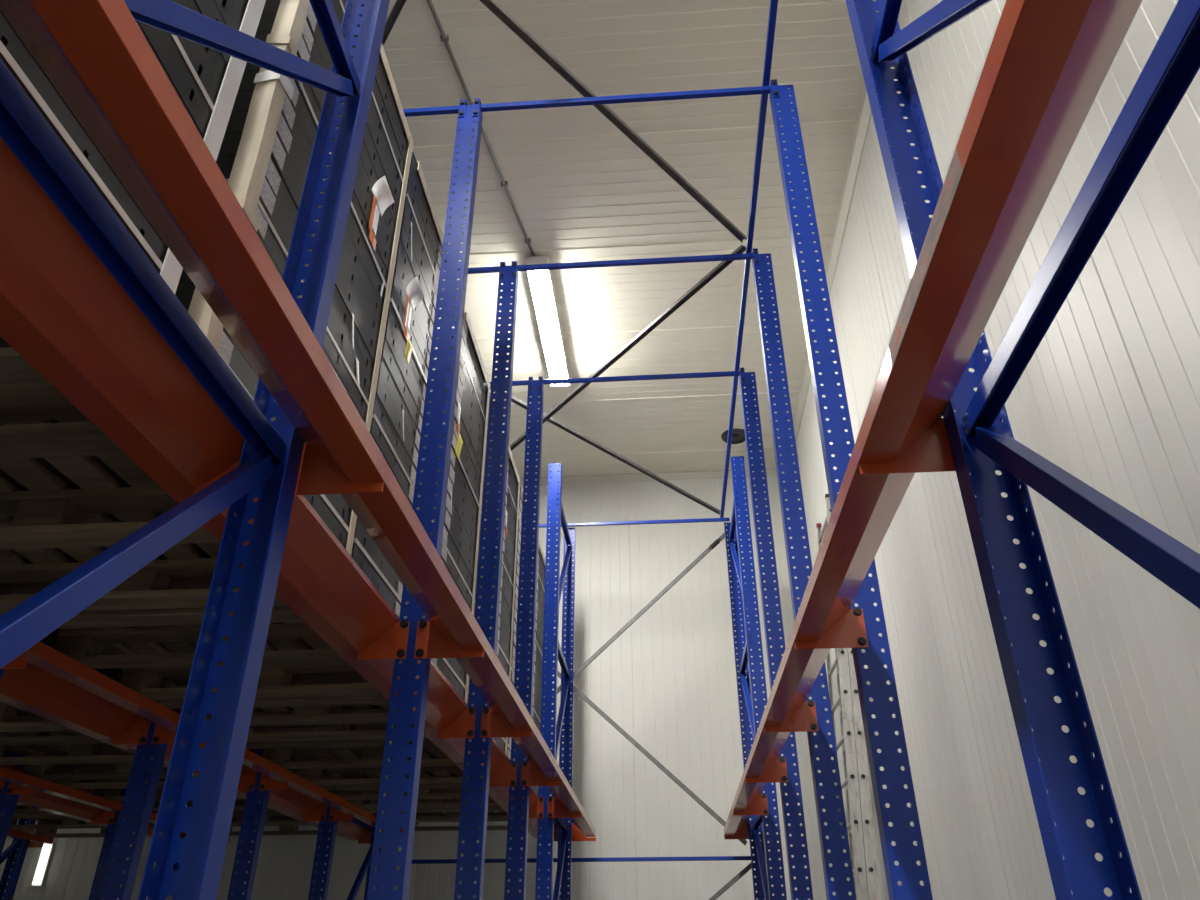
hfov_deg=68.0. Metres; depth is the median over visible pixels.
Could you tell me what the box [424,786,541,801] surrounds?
crate
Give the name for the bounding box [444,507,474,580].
crate
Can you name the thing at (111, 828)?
frame
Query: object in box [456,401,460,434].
label
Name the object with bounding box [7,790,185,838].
rail
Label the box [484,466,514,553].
crate
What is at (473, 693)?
crate
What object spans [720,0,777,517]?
bar
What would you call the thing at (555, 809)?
bracket
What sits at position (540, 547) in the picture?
board
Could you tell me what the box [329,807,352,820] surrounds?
bracket
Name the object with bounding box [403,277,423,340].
label
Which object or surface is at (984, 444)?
frame
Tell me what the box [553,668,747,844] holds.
brace
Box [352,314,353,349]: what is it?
tape
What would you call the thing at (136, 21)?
crate
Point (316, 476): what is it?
bracket
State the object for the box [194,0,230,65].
crate
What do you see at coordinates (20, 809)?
wooden pallet
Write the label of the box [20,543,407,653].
crate
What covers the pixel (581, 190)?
ceiling
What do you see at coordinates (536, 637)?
crate
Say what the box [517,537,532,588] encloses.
crate
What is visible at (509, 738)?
crate
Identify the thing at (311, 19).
crate
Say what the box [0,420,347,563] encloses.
crate
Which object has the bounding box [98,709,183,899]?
upright post
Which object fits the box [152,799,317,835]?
wooden pallet
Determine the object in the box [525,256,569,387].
lamp
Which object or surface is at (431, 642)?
bracket
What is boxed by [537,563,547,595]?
crate
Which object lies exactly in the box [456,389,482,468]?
crate
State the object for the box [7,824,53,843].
rail
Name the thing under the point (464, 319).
crate
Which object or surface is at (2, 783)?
bracket
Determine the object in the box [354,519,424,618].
crate
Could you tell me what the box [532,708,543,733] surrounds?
crate
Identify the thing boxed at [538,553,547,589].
crate
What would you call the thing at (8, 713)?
wooden pallet
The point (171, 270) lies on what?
board
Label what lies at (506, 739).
board
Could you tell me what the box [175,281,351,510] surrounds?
crate
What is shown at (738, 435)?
ceiling vent
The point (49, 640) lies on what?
load
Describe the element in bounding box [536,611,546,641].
crate
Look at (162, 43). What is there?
crate
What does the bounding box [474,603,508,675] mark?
crate
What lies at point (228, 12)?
crate
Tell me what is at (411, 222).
tape
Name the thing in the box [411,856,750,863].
bar
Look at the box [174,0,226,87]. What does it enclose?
crate
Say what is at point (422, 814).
wooden pallet
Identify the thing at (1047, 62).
rail
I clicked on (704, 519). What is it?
bar
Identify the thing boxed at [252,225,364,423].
crate
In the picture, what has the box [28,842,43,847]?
bracket
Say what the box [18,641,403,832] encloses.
rail
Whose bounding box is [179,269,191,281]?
crate
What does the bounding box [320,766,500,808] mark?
wooden pallet
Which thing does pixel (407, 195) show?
band
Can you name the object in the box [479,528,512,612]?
crate
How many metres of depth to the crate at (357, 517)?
3.01 m
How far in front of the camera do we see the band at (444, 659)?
4.00 m
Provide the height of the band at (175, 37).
0.015 m
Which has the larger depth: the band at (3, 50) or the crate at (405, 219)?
the crate at (405, 219)
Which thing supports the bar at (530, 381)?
attached to the upright post at (518, 793)
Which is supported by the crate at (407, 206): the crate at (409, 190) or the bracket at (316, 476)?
the crate at (409, 190)
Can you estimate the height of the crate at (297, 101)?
0.080 m
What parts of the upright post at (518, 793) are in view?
rail bracket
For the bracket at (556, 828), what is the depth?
6.89 m
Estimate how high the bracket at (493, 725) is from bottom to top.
0.129 m
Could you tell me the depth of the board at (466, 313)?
4.78 m
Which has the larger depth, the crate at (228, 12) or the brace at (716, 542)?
the brace at (716, 542)
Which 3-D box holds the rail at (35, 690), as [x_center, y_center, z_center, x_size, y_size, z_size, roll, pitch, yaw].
[-2.131,1.221,3.947,0.186,0.120,7.112,-2,-30,4]
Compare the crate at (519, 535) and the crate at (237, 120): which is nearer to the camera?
the crate at (237, 120)
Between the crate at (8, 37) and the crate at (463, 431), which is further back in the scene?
the crate at (463, 431)
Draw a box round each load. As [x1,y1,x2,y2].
[2,749,96,781]
[40,629,121,681]
[248,749,296,773]
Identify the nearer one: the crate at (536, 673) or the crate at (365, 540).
the crate at (365, 540)
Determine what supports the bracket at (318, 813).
attached to the frame at (319, 866)
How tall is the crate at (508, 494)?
0.080 m
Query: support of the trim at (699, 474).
attached to the wall at (668, 680)
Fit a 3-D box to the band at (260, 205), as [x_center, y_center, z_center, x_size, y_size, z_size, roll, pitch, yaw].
[-1.399,-0.364,2.575,1.199,0.015,1.004,-2,-30,4]
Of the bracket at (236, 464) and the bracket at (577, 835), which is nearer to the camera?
the bracket at (236, 464)
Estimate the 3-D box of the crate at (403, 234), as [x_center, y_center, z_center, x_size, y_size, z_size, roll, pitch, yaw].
[-1.324,-0.587,3.885,1.191,0.080,0.956,-2,-30,4]
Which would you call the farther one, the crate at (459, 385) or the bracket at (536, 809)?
the bracket at (536, 809)
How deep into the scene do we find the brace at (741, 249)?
5.87 m
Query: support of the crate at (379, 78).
on the crate at (376, 92)
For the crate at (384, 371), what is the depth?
3.32 m
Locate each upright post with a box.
[0,669,4,680]
[0,750,33,856]
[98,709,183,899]
[227,749,286,899]
[357,105,482,899]
[438,267,518,899]
[489,381,543,899]
[739,372,812,899]
[752,253,855,899]
[770,85,932,899]
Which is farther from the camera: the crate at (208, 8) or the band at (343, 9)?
the band at (343, 9)
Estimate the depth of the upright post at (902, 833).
2.88 m
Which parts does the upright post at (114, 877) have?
rail bracket, rail bracket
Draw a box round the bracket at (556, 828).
[549,825,561,840]
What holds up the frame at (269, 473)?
on the floor
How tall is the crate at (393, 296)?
0.080 m
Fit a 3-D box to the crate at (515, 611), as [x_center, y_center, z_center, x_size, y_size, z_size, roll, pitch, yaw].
[-1.116,1.257,6.082,1.191,0.080,0.826,-2,-30,4]
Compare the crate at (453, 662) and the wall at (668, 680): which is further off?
the wall at (668, 680)
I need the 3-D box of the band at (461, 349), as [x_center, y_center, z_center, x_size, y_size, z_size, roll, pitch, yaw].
[-1.263,-0.308,4.728,1.199,0.015,0.724,-2,-30,4]
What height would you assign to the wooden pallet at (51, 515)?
0.138 m
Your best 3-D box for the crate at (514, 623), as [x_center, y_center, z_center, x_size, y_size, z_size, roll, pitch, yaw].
[-1.118,1.326,6.041,1.191,0.080,0.826,-2,-30,4]
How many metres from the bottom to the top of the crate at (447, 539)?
0.080 m
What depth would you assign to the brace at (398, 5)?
3.95 m
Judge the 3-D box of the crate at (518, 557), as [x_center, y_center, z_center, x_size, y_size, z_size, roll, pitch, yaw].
[-1.119,0.912,6.284,1.191,0.080,0.826,-2,-30,4]
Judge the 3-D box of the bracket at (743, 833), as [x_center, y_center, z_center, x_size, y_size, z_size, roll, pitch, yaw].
[1.062,2.914,6.812,0.224,0.129,0.014,-2,-30,4]
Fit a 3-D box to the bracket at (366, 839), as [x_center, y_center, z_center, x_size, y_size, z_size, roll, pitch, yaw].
[-1.817,3.027,6.991,0.158,0.129,0.014,-2,-30,4]
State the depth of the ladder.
5.63 m
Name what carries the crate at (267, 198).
on the crate at (264, 230)
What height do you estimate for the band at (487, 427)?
0.015 m
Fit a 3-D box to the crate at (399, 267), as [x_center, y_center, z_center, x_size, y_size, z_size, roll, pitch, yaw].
[-1.324,-0.449,3.804,1.191,0.080,0.956,-2,-30,4]
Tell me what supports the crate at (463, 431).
on the crate at (464, 450)
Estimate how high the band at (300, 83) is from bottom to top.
0.015 m
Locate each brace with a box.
[382,0,406,45]
[415,532,724,826]
[479,0,746,242]
[490,387,719,514]
[510,245,745,450]
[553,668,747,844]
[709,863,751,899]
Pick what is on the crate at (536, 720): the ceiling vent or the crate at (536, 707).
the crate at (536, 707)
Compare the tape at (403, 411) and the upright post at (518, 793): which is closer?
the tape at (403, 411)
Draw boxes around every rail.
[0,0,595,836]
[0,138,556,837]
[0,662,369,840]
[0,765,229,841]
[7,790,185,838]
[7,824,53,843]
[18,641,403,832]
[724,0,1141,835]
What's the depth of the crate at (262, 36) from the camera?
2.91 m
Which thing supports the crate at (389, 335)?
on the crate at (387, 354)
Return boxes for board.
[160,0,265,293]
[188,0,309,351]
[346,135,413,555]
[364,5,410,141]
[417,161,458,289]
[465,312,488,387]
[465,382,489,703]
[493,399,518,483]
[505,477,519,754]
[538,540,548,576]
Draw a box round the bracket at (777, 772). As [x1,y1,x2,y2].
[745,757,787,782]
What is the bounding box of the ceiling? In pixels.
[383,0,878,476]
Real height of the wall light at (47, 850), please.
0.360 m
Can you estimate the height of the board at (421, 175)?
0.051 m
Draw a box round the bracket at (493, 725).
[480,707,531,737]
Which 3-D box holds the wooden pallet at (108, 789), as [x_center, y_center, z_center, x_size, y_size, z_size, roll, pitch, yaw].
[-2.579,2.125,5.600,1.204,0.138,0.992,-2,-30,4]
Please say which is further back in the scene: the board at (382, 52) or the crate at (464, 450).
the crate at (464, 450)
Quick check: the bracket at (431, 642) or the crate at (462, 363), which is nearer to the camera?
the bracket at (431, 642)
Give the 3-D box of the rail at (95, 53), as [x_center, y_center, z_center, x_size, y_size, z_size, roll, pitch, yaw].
[-0.383,1.139,3.816,0.186,0.120,7.060,-2,-30,4]
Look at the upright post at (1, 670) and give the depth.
2.98 m
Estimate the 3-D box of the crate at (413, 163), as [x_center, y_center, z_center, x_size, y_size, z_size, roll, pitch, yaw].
[-1.325,-0.932,4.087,1.191,0.080,0.956,-2,-30,4]
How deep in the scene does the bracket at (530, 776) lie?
4.83 m
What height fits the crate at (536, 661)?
0.080 m
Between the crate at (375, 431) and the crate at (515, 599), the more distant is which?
the crate at (515, 599)
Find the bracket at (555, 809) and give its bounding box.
[547,797,581,817]
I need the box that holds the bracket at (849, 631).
[795,608,867,648]
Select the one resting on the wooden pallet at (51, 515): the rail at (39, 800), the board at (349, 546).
the board at (349, 546)
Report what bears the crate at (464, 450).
on the crate at (454, 439)
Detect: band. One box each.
[0,40,162,269]
[171,34,213,110]
[218,351,348,531]
[226,178,368,405]
[298,81,386,286]
[339,0,402,182]
[353,538,400,602]
[372,414,432,521]
[390,298,444,423]
[406,193,453,327]
[442,539,471,595]
[442,658,465,688]
[452,441,478,505]
[461,349,485,419]
[478,607,508,663]
[481,511,512,585]
[487,427,516,511]
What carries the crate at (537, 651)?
on the crate at (536, 661)
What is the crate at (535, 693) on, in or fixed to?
on the crate at (536, 707)
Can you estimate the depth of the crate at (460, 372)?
4.62 m
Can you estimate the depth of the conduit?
5.56 m
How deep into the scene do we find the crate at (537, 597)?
6.98 m
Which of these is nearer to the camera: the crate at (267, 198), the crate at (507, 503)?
the crate at (267, 198)
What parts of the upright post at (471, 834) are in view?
rail bracket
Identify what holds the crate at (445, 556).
on the crate
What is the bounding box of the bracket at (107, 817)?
[90,810,115,823]
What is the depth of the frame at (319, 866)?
5.84 m
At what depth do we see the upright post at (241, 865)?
4.81 m
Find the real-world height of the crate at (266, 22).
0.080 m
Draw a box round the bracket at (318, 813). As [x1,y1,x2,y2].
[302,802,326,820]
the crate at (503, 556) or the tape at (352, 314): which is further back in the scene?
the crate at (503, 556)
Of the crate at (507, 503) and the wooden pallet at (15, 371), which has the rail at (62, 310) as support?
the wooden pallet at (15, 371)
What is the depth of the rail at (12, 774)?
5.12 m
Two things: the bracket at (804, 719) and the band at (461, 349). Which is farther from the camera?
the band at (461, 349)
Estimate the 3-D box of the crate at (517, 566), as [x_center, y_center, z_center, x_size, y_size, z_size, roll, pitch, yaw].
[-1.117,0.981,6.243,1.191,0.080,0.826,-2,-30,4]
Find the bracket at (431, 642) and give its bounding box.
[414,620,483,658]
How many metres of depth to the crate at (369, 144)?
3.15 m
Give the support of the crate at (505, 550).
on the crate at (503, 556)
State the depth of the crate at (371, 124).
3.22 m
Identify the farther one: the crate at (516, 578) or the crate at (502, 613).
the crate at (516, 578)
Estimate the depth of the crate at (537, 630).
6.83 m
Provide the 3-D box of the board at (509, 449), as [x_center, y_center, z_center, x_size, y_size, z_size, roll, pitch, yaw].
[-0.621,-0.044,5.646,0.065,0.051,1.000,-2,-30,4]
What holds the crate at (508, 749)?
on the wooden pallet at (435, 795)
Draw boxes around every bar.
[403,79,779,117]
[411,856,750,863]
[458,248,759,277]
[490,367,745,391]
[539,518,729,527]
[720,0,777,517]
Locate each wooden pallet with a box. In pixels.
[0,336,52,388]
[0,386,285,612]
[0,577,381,699]
[0,701,74,731]
[0,711,175,780]
[1,806,106,837]
[4,789,94,813]
[50,763,271,811]
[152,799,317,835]
[154,672,426,741]
[246,723,468,785]
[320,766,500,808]
[364,798,523,830]
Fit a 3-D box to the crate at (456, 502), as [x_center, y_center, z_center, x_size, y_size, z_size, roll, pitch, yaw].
[-1.260,0.335,4.350,1.191,0.080,0.716,-2,-30,4]
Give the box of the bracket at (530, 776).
[521,761,561,785]
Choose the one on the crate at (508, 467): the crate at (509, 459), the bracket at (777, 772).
the crate at (509, 459)
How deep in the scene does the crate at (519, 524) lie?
6.08 m
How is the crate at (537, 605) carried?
on the crate at (538, 621)
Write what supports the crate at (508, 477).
on the crate at (508, 494)
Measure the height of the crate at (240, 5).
0.080 m
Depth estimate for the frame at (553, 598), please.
6.74 m
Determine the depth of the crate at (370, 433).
3.18 m
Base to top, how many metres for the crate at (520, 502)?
0.080 m
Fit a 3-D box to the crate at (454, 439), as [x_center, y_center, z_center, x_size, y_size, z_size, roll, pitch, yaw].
[-1.259,0.128,4.472,1.191,0.080,0.716,-2,-30,4]
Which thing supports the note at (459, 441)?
attached to the crate at (454, 439)
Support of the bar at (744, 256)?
attached to the upright post at (471, 834)
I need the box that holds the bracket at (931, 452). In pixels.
[859,418,959,474]
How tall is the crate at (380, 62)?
0.080 m
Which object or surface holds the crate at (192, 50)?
on the crate at (162, 43)
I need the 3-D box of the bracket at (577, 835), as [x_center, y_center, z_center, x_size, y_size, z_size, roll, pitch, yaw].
[-0.142,2.961,6.887,0.224,0.129,0.014,-2,-30,4]
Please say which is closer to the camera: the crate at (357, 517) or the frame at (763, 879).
the crate at (357, 517)
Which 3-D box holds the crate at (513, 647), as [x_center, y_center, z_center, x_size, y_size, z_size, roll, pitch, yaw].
[-1.118,1.464,5.960,1.191,0.080,0.826,-2,-30,4]
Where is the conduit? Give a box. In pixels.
[427,0,534,256]
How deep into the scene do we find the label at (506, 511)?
5.51 m
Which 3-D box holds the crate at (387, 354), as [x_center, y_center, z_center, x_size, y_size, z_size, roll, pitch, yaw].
[-1.324,-0.104,3.602,1.191,0.080,0.956,-2,-30,4]
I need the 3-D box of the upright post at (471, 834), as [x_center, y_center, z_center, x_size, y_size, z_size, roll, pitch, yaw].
[-0.573,1.127,3.926,0.247,5.030,0.150,-2,-30,4]
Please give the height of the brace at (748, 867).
2.176 m
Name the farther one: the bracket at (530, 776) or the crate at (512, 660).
the crate at (512, 660)
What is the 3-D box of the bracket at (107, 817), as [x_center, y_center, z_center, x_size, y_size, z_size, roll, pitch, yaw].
[-3.363,2.465,6.025,0.158,0.129,0.014,-2,-30,4]
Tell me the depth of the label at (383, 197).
3.12 m
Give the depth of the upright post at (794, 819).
5.21 m
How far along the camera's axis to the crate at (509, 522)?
5.70 m
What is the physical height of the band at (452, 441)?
0.015 m
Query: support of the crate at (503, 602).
on the crate at (502, 613)
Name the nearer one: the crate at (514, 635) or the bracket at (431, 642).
the bracket at (431, 642)
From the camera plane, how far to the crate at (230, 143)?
2.38 m
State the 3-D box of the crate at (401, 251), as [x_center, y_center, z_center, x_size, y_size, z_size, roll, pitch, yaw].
[-1.325,-0.518,3.845,1.191,0.080,0.956,-2,-30,4]
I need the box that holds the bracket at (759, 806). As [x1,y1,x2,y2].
[733,794,768,814]
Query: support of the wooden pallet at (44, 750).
on the rail at (35, 690)
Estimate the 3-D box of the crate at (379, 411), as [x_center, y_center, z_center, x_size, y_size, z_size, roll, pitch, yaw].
[-1.325,0.104,3.481,1.191,0.080,0.956,-2,-30,4]
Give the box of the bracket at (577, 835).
[568,824,595,840]
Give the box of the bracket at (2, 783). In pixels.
[0,780,4,794]
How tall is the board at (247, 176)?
1.860 m
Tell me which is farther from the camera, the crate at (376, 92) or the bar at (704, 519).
the bar at (704, 519)
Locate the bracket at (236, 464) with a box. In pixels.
[193,452,249,494]
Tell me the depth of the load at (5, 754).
5.31 m
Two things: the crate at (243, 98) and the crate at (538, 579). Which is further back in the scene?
the crate at (538, 579)
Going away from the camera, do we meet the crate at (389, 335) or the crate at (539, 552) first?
the crate at (389, 335)
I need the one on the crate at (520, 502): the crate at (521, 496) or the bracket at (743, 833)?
the crate at (521, 496)
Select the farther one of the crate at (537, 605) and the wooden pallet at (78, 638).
the crate at (537, 605)
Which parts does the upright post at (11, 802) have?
rail bracket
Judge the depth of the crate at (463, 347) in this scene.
4.71 m
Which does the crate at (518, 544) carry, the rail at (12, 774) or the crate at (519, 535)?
the crate at (519, 535)
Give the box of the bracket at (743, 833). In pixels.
[724,822,751,838]
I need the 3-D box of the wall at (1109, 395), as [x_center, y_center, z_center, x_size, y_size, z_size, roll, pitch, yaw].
[1.402,-1.548,0.381,0.100,6.050,17.300,-2,-30,4]
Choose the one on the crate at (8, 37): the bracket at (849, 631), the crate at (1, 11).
the crate at (1, 11)
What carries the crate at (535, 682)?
on the crate at (535, 693)
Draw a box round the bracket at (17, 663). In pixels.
[1,657,26,668]
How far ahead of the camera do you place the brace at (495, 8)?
4.37 m
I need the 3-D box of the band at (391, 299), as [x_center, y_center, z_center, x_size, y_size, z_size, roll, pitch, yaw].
[-1.325,-0.285,3.708,1.199,0.015,0.964,-2,-30,4]
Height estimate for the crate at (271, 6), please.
0.080 m
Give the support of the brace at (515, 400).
attached to the brace at (741, 249)
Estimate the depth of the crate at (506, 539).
5.59 m
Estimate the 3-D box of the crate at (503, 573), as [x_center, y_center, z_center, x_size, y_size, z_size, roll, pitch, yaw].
[-1.191,0.681,5.257,1.191,0.080,1.096,-2,-30,4]
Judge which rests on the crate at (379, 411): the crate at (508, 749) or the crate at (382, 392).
the crate at (382, 392)
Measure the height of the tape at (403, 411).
0.098 m
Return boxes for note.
[404,338,412,364]
[455,434,462,460]
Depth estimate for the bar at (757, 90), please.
4.18 m
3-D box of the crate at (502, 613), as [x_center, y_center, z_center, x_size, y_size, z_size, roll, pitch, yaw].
[-1.188,0.888,5.136,1.191,0.080,1.096,-2,-30,4]
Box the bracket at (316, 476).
[295,444,383,494]
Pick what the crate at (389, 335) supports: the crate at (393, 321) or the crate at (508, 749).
the crate at (393, 321)
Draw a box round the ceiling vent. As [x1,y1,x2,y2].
[721,428,745,443]
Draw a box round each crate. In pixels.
[0,8,167,249]
[0,13,166,273]
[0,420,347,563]
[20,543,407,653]
[136,21,203,139]
[137,21,211,137]
[169,0,219,111]
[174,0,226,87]
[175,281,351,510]
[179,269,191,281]
[187,310,351,532]
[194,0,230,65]
[214,0,241,29]
[216,155,371,401]
[218,132,373,381]
[225,111,377,363]
[225,178,367,421]
[232,0,247,21]
[232,90,379,343]
[238,70,382,324]
[244,62,385,307]
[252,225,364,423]
[254,32,387,291]
[256,13,390,273]
[259,658,464,710]
[262,0,392,255]
[296,695,504,759]
[307,4,395,240]
[331,0,400,208]
[332,0,401,193]
[341,0,404,177]
[341,746,514,777]
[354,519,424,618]
[357,517,402,582]
[358,15,406,164]
[361,5,408,150]
[363,123,397,225]
[370,413,433,534]
[370,433,411,505]
[373,394,435,521]
[376,374,437,507]
[379,356,438,483]
[381,338,440,471]
[384,320,442,458]
[387,303,443,435]
[389,286,445,424]
[392,269,446,411]
[394,253,447,390]
[397,238,449,379]
[399,223,451,368]
[402,208,452,348]
[404,196,453,337]
[406,179,455,327]
[408,165,456,308]
[410,151,457,298]
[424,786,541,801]
[441,543,471,608]
[442,525,473,594]
[442,658,466,688]
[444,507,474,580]
[446,492,475,564]
[447,475,476,550]
[449,462,477,535]
[450,446,478,522]
[451,431,479,509]
[453,418,480,493]
[454,402,481,482]
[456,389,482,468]
[457,376,483,455]
[458,362,484,443]
[459,350,484,432]
[461,337,485,418]
[462,325,486,406]
[463,312,487,394]
[468,678,505,742]
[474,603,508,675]
[475,585,509,662]
[476,571,510,648]
[477,556,510,637]
[478,543,511,623]
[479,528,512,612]
[480,516,512,600]
[481,507,513,588]
[482,493,513,577]
[483,479,514,563]
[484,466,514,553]
[485,452,515,541]
[486,438,515,531]
[487,415,517,508]
[487,426,516,521]
[488,404,517,498]
[489,397,517,489]
[507,737,525,760]
[510,670,527,705]
[511,655,528,695]
[512,630,529,670]
[512,642,528,678]
[513,618,529,661]
[514,595,530,636]
[514,606,530,652]
[515,573,531,612]
[515,583,530,620]
[516,550,531,596]
[516,560,531,604]
[517,528,532,573]
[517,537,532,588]
[518,518,533,565]
[519,495,533,543]
[519,507,533,557]
[520,486,534,536]
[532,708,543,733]
[533,675,544,704]
[533,684,544,711]
[533,696,544,725]
[534,651,545,683]
[534,663,544,690]
[535,622,546,655]
[535,632,545,661]
[535,642,545,675]
[536,593,546,621]
[536,600,546,634]
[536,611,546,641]
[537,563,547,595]
[537,572,547,608]
[537,582,547,615]
[538,542,547,576]
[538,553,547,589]
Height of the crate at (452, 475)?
0.080 m
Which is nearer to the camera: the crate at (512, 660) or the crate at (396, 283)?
the crate at (396, 283)
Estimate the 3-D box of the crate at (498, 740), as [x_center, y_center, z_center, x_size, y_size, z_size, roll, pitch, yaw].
[-1.188,1.509,4.772,1.191,0.080,1.096,-2,-30,4]
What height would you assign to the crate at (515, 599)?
0.080 m
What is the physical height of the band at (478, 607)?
0.015 m
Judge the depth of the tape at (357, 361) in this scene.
2.84 m
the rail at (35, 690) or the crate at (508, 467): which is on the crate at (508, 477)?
the crate at (508, 467)
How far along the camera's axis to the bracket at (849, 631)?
2.78 m
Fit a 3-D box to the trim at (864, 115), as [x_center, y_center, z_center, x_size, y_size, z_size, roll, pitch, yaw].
[1.318,-4.122,1.897,0.055,0.075,17.300,-2,-30,4]
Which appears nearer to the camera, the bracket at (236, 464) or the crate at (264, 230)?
the bracket at (236, 464)
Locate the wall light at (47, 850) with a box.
[32,842,54,886]
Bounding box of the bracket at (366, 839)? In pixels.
[358,831,371,843]
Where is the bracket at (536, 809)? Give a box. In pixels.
[522,797,543,817]
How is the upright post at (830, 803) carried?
on the floor
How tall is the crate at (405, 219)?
0.080 m
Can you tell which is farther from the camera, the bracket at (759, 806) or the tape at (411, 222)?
the bracket at (759, 806)
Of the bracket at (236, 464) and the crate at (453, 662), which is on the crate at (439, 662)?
the crate at (453, 662)
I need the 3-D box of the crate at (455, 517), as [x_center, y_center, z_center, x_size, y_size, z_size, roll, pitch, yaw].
[-1.261,0.404,4.310,1.191,0.080,0.716,-2,-30,4]
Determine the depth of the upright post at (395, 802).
3.10 m
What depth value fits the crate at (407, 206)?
3.73 m
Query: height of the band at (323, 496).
0.015 m
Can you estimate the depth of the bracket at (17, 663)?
2.94 m
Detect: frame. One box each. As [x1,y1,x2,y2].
[0,0,389,899]
[0,819,35,899]
[88,788,184,899]
[308,805,382,899]
[535,463,575,899]
[724,456,786,899]
[846,0,1199,899]
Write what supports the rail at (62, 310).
attached to the bracket
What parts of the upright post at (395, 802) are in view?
rail bracket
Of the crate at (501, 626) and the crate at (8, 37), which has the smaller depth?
the crate at (8, 37)
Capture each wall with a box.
[0,476,835,899]
[793,0,1199,899]
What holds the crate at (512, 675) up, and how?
on the crate
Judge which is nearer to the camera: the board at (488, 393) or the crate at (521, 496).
the board at (488, 393)
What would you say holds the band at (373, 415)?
attached to the crate at (375, 431)
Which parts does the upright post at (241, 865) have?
rail bracket, rail bracket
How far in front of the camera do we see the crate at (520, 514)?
6.14 m
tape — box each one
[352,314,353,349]
[356,357,359,387]
[403,411,403,440]
[411,222,411,259]
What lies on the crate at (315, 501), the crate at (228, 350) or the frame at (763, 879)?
the crate at (228, 350)
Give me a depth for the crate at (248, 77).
2.51 m
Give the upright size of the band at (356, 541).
0.015 m
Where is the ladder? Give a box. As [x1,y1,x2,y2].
[816,493,879,899]
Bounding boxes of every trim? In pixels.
[520,468,783,485]
[790,86,871,454]
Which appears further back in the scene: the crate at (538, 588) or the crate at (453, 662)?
the crate at (538, 588)
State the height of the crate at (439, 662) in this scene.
0.080 m
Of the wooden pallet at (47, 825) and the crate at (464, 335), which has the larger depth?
the wooden pallet at (47, 825)
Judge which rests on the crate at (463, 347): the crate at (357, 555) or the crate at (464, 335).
the crate at (464, 335)
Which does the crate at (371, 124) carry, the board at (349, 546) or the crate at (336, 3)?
the crate at (336, 3)
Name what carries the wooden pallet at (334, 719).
on the rail at (62, 310)
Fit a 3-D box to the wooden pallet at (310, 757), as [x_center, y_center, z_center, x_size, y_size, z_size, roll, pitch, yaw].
[-1.189,1.604,4.716,1.204,0.138,1.090,-2,-30,4]
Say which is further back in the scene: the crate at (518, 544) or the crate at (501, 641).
the crate at (518, 544)
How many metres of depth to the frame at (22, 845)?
7.02 m
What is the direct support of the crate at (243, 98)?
on the crate at (237, 120)
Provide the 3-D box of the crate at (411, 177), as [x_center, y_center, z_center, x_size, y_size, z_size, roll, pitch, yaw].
[-1.326,-0.863,4.047,1.191,0.080,0.956,-2,-30,4]
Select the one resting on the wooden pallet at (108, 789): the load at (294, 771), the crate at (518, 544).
the load at (294, 771)
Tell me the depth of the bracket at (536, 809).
5.84 m
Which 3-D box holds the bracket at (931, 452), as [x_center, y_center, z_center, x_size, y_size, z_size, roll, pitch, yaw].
[0.638,-0.008,1.826,0.224,0.129,0.014,-2,-30,4]
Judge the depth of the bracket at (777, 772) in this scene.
4.75 m
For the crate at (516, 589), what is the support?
on the crate at (515, 599)
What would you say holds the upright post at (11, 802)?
on the floor
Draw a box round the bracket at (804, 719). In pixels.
[764,700,817,731]
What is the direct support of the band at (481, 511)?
attached to the crate at (503, 556)
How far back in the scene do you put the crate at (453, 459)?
4.38 m
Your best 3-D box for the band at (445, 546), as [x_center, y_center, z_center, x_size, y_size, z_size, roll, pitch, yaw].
[-1.260,0.589,4.202,1.199,0.015,0.724,-2,-30,4]
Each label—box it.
[368,176,393,250]
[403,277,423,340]
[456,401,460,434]
[505,511,507,535]
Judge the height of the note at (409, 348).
0.081 m

